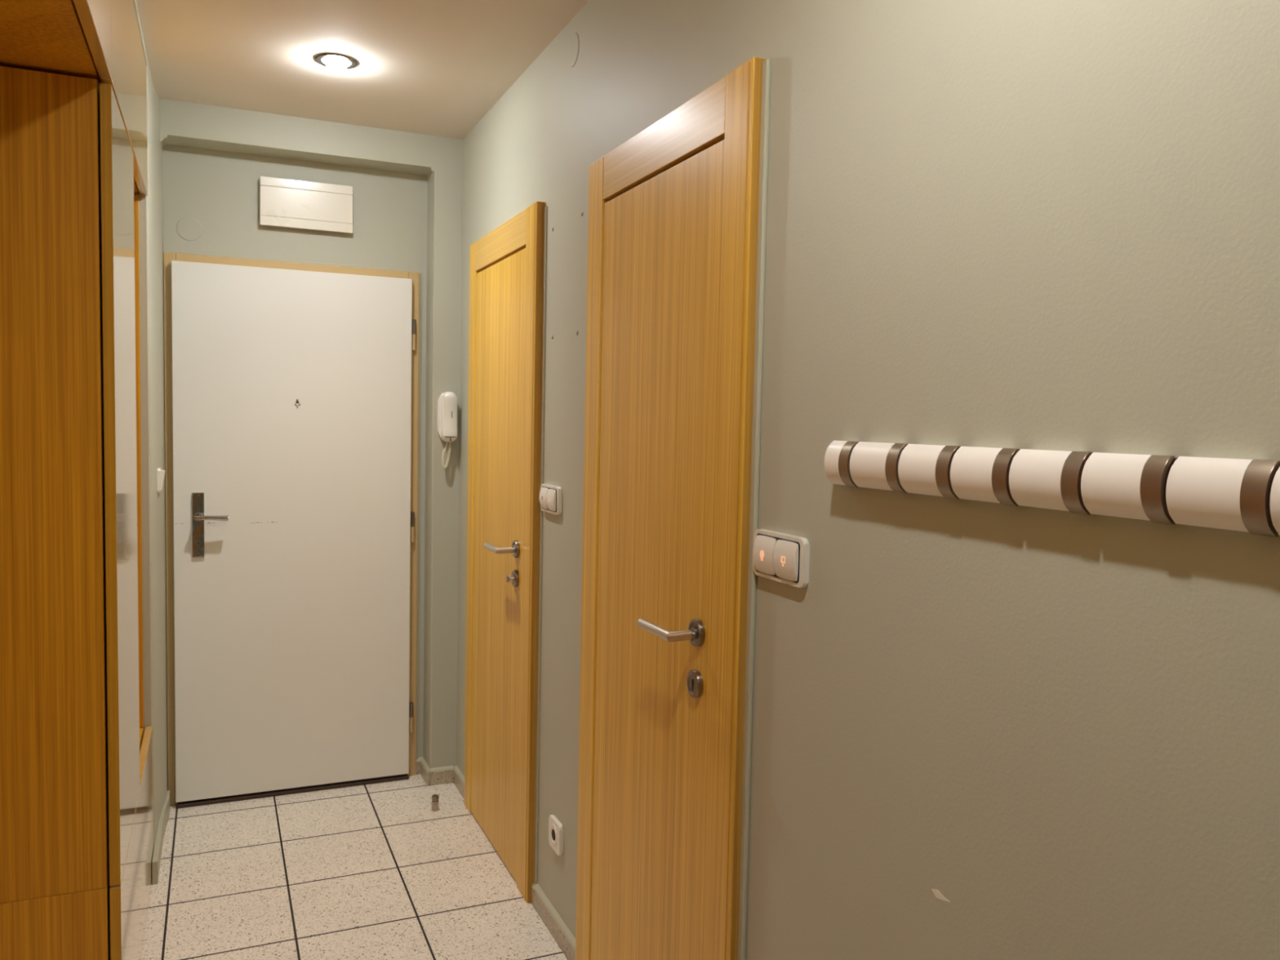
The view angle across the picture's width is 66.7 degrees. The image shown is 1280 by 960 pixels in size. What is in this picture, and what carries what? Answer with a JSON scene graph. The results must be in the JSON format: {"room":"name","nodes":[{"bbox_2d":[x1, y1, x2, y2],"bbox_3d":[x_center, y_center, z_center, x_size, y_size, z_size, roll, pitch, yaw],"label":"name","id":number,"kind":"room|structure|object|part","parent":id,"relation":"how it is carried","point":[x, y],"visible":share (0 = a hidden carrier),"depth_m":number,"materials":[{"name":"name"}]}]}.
{"room":"apartment entrance hallway","nodes":[
{"label":"apartment entrance hallway","id":0,"kind":"room"},
{"bbox_2d":[133,0,167,848],"bbox_3d":[-0.838,0.140,0.546,0.772,2.479,6.050,0,4,-24],"label":"wall","id":1,"kind":"structure","parent":0,"point":[150,206],"depth_m":3.07,"materials":[{"name":"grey paint"}]},
{"bbox_2d":[0,0,111,79],"bbox_3d":[-1.052,-0.933,1.225,0.575,0.382,1.200,0,4,-24],"label":"upper cabinet","id":2,"kind":"object","parent":1,"relation":"attached to","point":[70,35],"visible":1,"depth_m":1.71,"materials":[{"name":"brown wood"}]},
{"bbox_3d":[-0.798,-0.934,1.336,0.021,0.382,1.198,0,4,-24],"label":"door","id":3,"kind":"part","parent":2,"relation":"part of","materials":[{"name":"brown wood"}]},
{"bbox_2d":[0,66,140,903],"bbox_3d":[-1.426,0.010,2.092,0.574,1.615,0.566,0,4,-24],"label":"tall cabinet","id":4,"kind":"object","parent":1,"relation":"attached to","point":[70,784],"visible":1,"depth_m":1.91,"materials":[{"name":"brown wood"}]},
{"bbox_3d":[-1.172,0.012,2.203,0.020,1.608,0.565,0,4,-24],"label":"door","id":5,"kind":"part","parent":4,"relation":"part of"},
{"bbox_2d":[0,0,147,195],"bbox_3d":[-1.515,-1.007,2.286,0.575,0.382,1.120,0,4,-24],"label":"upper cabinet","id":6,"kind":"object","parent":1,"relation":"attached to","point":[128,82],"visible":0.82,"depth_m":2.31,"materials":[{"name":"brown wood"}]},
{"bbox_3d":[-1.262,-1.008,2.397,0.021,0.382,1.118,0,4,-24],"label":"door","id":7,"kind":"part","parent":6,"relation":"part of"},
{"bbox_2d":[151,790,169,884],"bbox_3d":[-1.583,1.170,3.217,0.018,0.070,0.600,0,4,-22],"label":"baseboard","id":8,"kind":"structure","parent":1,"relation":"attached to","point":[164,817],"depth_m":3.13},
{"bbox_2d":[156,467,165,493],"bbox_3d":[-1.595,0.001,3.240,0.023,0.080,0.080,0,4,-24],"label":"light switch","id":9,"kind":"object","parent":1,"relation":"attached to","point":[160,473],"visible":0.94,"depth_m":3.21,"materials":[{"name":"white plastic"}]},
{"bbox_3d":[-1.601,0.001,3.237,0.011,0.080,0.080,0,4,-24],"label":"frame","id":10,"kind":"part","parent":9,"relation":"part of","materials":[{"name":"white plastic"}]},
{"bbox_2d":[159,97,462,791],"bbox_3d":[-1.302,-0.057,3.640,1.200,2.479,0.275,0,4,-24],"label":"wall","id":11,"kind":"structure","parent":0,"point":[407,186],"depth_m":3.67,"materials":[{"name":"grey paint"}]},
{"bbox_2d":[176,216,202,240],"bbox_3d":[-1.598,-0.891,3.449,0.086,0.086,0.004,0,4,-24],"label":"junction cover","id":12,"kind":"object","parent":11,"relation":"attached to","point":[189,228],"visible":1,"depth_m":3.45,"materials":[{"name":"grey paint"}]},
{"bbox_2d":[163,249,421,808],"bbox_3d":[-1.265,0.188,3.609,0.908,1.996,0.112,0,4,-24],"label":"door","id":13,"kind":"structure","parent":11,"relation":"in","point":[292,388],"depth_m":3.60,"materials":[{"name":"white paint"}]},
{"bbox_3d":[-1.578,0.161,3.472,0.040,0.232,0.009,0,4,-24],"label":"handle plate","id":14,"kind":"part","parent":13,"relation":"part of","materials":[{"name":"silver metal"}]},
{"bbox_3d":[-1.524,0.135,3.460,0.109,0.022,0.054,0,4,-24],"label":"lever","id":15,"kind":"part","parent":13,"relation":"part of","materials":[{"name":"silver metal"}]},
{"bbox_2d":[259,176,352,233],"bbox_3d":[-1.228,-1.011,3.586,0.324,0.173,0.030,0,4,-24],"label":"panel","id":16,"kind":"object","parent":11,"relation":"attached to","point":[283,202],"visible":1,"depth_m":3.57,"materials":[{"name":"white plastic"}]},
{"bbox_3d":[-1.224,-1.012,3.577,0.324,0.106,0.010,0,4,-24],"label":"panel","id":17,"kind":"part","parent":16,"relation":"part of","materials":[{"name":"beige plastic"}]},
{"bbox_2d":[436,391,457,469],"bbox_3d":[-0.730,-0.188,3.697,0.074,0.293,0.062,0,4,-24],"label":"phone","id":18,"kind":"object","parent":11,"relation":"attached to","point":[446,402],"visible":1,"depth_m":3.68,"materials":[{"name":"white plastic"}]},
{"bbox_3d":[-0.737,-0.087,3.700,0.038,0.091,0.014,0,4,-24],"label":"coiled cord","id":19,"kind":"part","parent":18,"relation":"part of","materials":[{"name":"beige plastic"}]},
{"bbox_2d":[141,774,568,959],"bbox_3d":[-0.349,1.403,0.875,1.920,0.060,6.300,0,4,-24],"label":"floor","id":20,"kind":"structure","parent":0,"point":[366,872],"depth_m":2.96,"materials":[{"name":"tile"}]},
{"bbox_2d":[0,725,153,959],"bbox_3d":[-1.558,1.026,2.408,0.574,0.455,1.120,0,4,-24],"label":"base cabinet","id":21,"kind":"object","parent":20,"relation":"on","point":[108,922],"visible":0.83,"depth_m":1.99,"materials":[{"name":"brown wood"}]},
{"bbox_3d":[-1.304,1.024,2.519,0.020,0.450,1.119,0,4,-24],"label":"drawer","id":22,"kind":"part","parent":21,"relation":"part of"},
{"bbox_2d":[133,194,143,727],"bbox_3d":[-1.661,-0.026,2.599,0.550,1.614,0.553,0,4,-24],"label":"lining","id":23,"kind":"object","parent":21,"relation":"on","point":[135,197],"visible":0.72,"depth_m":2.94,"materials":[{"name":"brown wood"}]},
{"bbox_2d":[431,794,439,811],"bbox_3d":[-0.746,1.176,3.540,0.026,0.054,0.026,0,4,-24],"label":"door stop","id":24,"kind":"object","parent":20,"relation":"on","point":[435,802],"visible":1,"depth_m":3.53,"materials":[{"name":"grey metal"}]},
{"bbox_2d":[136,0,589,139],"bbox_3d":[-0.294,-1.176,0.719,1.920,0.150,6.300,0,4,-24],"label":"ceiling","id":25,"kind":"structure","parent":0,"point":[436,68],"depth_m":2.82,"materials":[{"name":"white paint"}]},
{"bbox_2d":[315,53,357,71],"bbox_3d":[-0.901,-1.267,2.886,0.122,0.105,0.122,0,4,-24],"label":"ceiling lamp","id":26,"kind":"object","parent":25,"relation":"attached to","point":[335,62],"visible":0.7,"depth_m":2.87,"materials":[{"name":"grey"}]},
{"bbox_3d":[-0.901,-1.267,2.886,0.063,0.105,0.063,0,4,-24],"label":"bulb","id":27,"kind":"part","parent":26,"relation":"part of","materials":[{"name":"white"}]},
{"bbox_2d":[456,0,1279,959],"bbox_3d":[0.498,0.131,1.157,0.130,2.479,6.300,0,4,-24],"label":"wall","id":28,"kind":"structure","parent":0,"point":[975,730],"depth_m":1.21,"materials":[{"name":"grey paint"}]},
{"bbox_2d":[416,756,575,959],"bbox_3d":[0.371,1.338,1.158,0.134,0.065,6.050,0,4,-24],"label":"baseboard","id":29,"kind":"structure","parent":28,"relation":"attached to","point":[559,931],"depth_m":2.82,"materials":[{"name":"stone"}]},
{"bbox_2d":[464,200,545,902],"bbox_3d":[-0.445,0.205,3.189,0.192,2.046,0.795,0,4,-24],"label":"door","id":30,"kind":"structure","parent":28,"relation":"in","point":[506,263],"depth_m":3.08,"materials":[{"name":"brown wood"}]},
{"bbox_3d":[-0.435,0.210,3.002,0.060,0.019,0.144,0,4,-24],"label":"lever","id":31,"kind":"part","parent":30,"relation":"part of","materials":[{"name":"silver metal"}]},
{"bbox_3d":[-0.397,-0.764,3.151,0.125,0.103,0.603,0,4,-24],"label":"head rail","id":32,"kind":"part","parent":30,"relation":"part of","materials":[{"name":"brown wood"}]},
{"bbox_3d":[-0.380,0.210,2.958,0.014,0.053,0.053,0,4,-24],"label":"handle","id":33,"kind":"part","parent":30,"relation":"part of","materials":[{"name":"silver metal"}]},
{"bbox_2d":[539,484,562,515],"bbox_3d":[-0.253,0.053,2.712,0.021,0.076,0.155,0,4,-24],"label":"light switch","id":34,"kind":"object","parent":28,"relation":"attached to","point":[550,495],"visible":1,"depth_m":2.68,"materials":[{"name":"white plastic"}]},
{"bbox_2d":[548,814,563,855],"bbox_3d":[-0.234,0.982,2.689,0.013,0.084,0.094,0,4,-24],"label":"wall socket","id":35,"kind":"object","parent":28,"relation":"attached to","point":[555,827],"visible":1,"depth_m":2.67,"materials":[{"name":"white plastic"}]},
{"bbox_2d":[568,31,579,67],"bbox_3d":[-0.174,-1.123,2.539,0.004,0.086,0.086,0,4,-24],"label":"junction cover","id":36,"kind":"object","parent":28,"relation":"attached to","point":[574,46],"visible":1,"depth_m":2.54,"materials":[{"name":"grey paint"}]},
{"bbox_2d":[575,57,765,959],"bbox_3d":[0.040,0.281,2.080,0.192,2.050,0.795,0,4,-24],"label":"door","id":37,"kind":"structure","parent":28,"relation":"in","point":[673,208],"depth_m":1.97,"materials":[{"name":"brown wood"}]},
{"bbox_3d":[0.090,-0.691,2.036,0.125,0.101,0.597,0,4,-24],"label":"head rail","id":38,"kind":"part","parent":37,"relation":"part of","materials":[{"name":"brown wood"}]},
{"bbox_3d":[0.050,0.290,1.892,0.060,0.019,0.144,0,4,-24],"label":"lever","id":39,"kind":"part","parent":37,"relation":"part of","materials":[{"name":"silver metal"}]},
{"bbox_3d":[0.106,0.290,1.848,0.014,0.053,0.053,0,4,-24],"label":"handle","id":40,"kind":"part","parent":37,"relation":"part of","materials":[{"name":"silver metal"}]},
{"bbox_2d":[752,528,809,587],"bbox_3d":[0.228,0.128,1.612,0.021,0.079,0.157,0,4,-24],"label":"light switch","id":41,"kind":"object","parent":28,"relation":"attached to","point":[782,557],"visible":1,"depth_m":1.59,"materials":[{"name":"white plastic"}]},
{"bbox_2d":[824,440,1279,537],"bbox_3d":[0.448,0.000,1.086,0.037,0.067,0.803,0,4,-24],"label":"coat rack","id":42,"kind":"object","parent":28,"relation":"attached to","point":[1241,495],"visible":1,"depth_m":1.02,"materials":[{"name":"white plastic"}]},
{"bbox_3d":[0.452,-0.001,1.087,0.030,0.062,0.799,0,4,-24],"label":"rail","id":43,"kind":"part","parent":42,"relation":"part of","materials":[{"name":"white plastic"}]}
]}

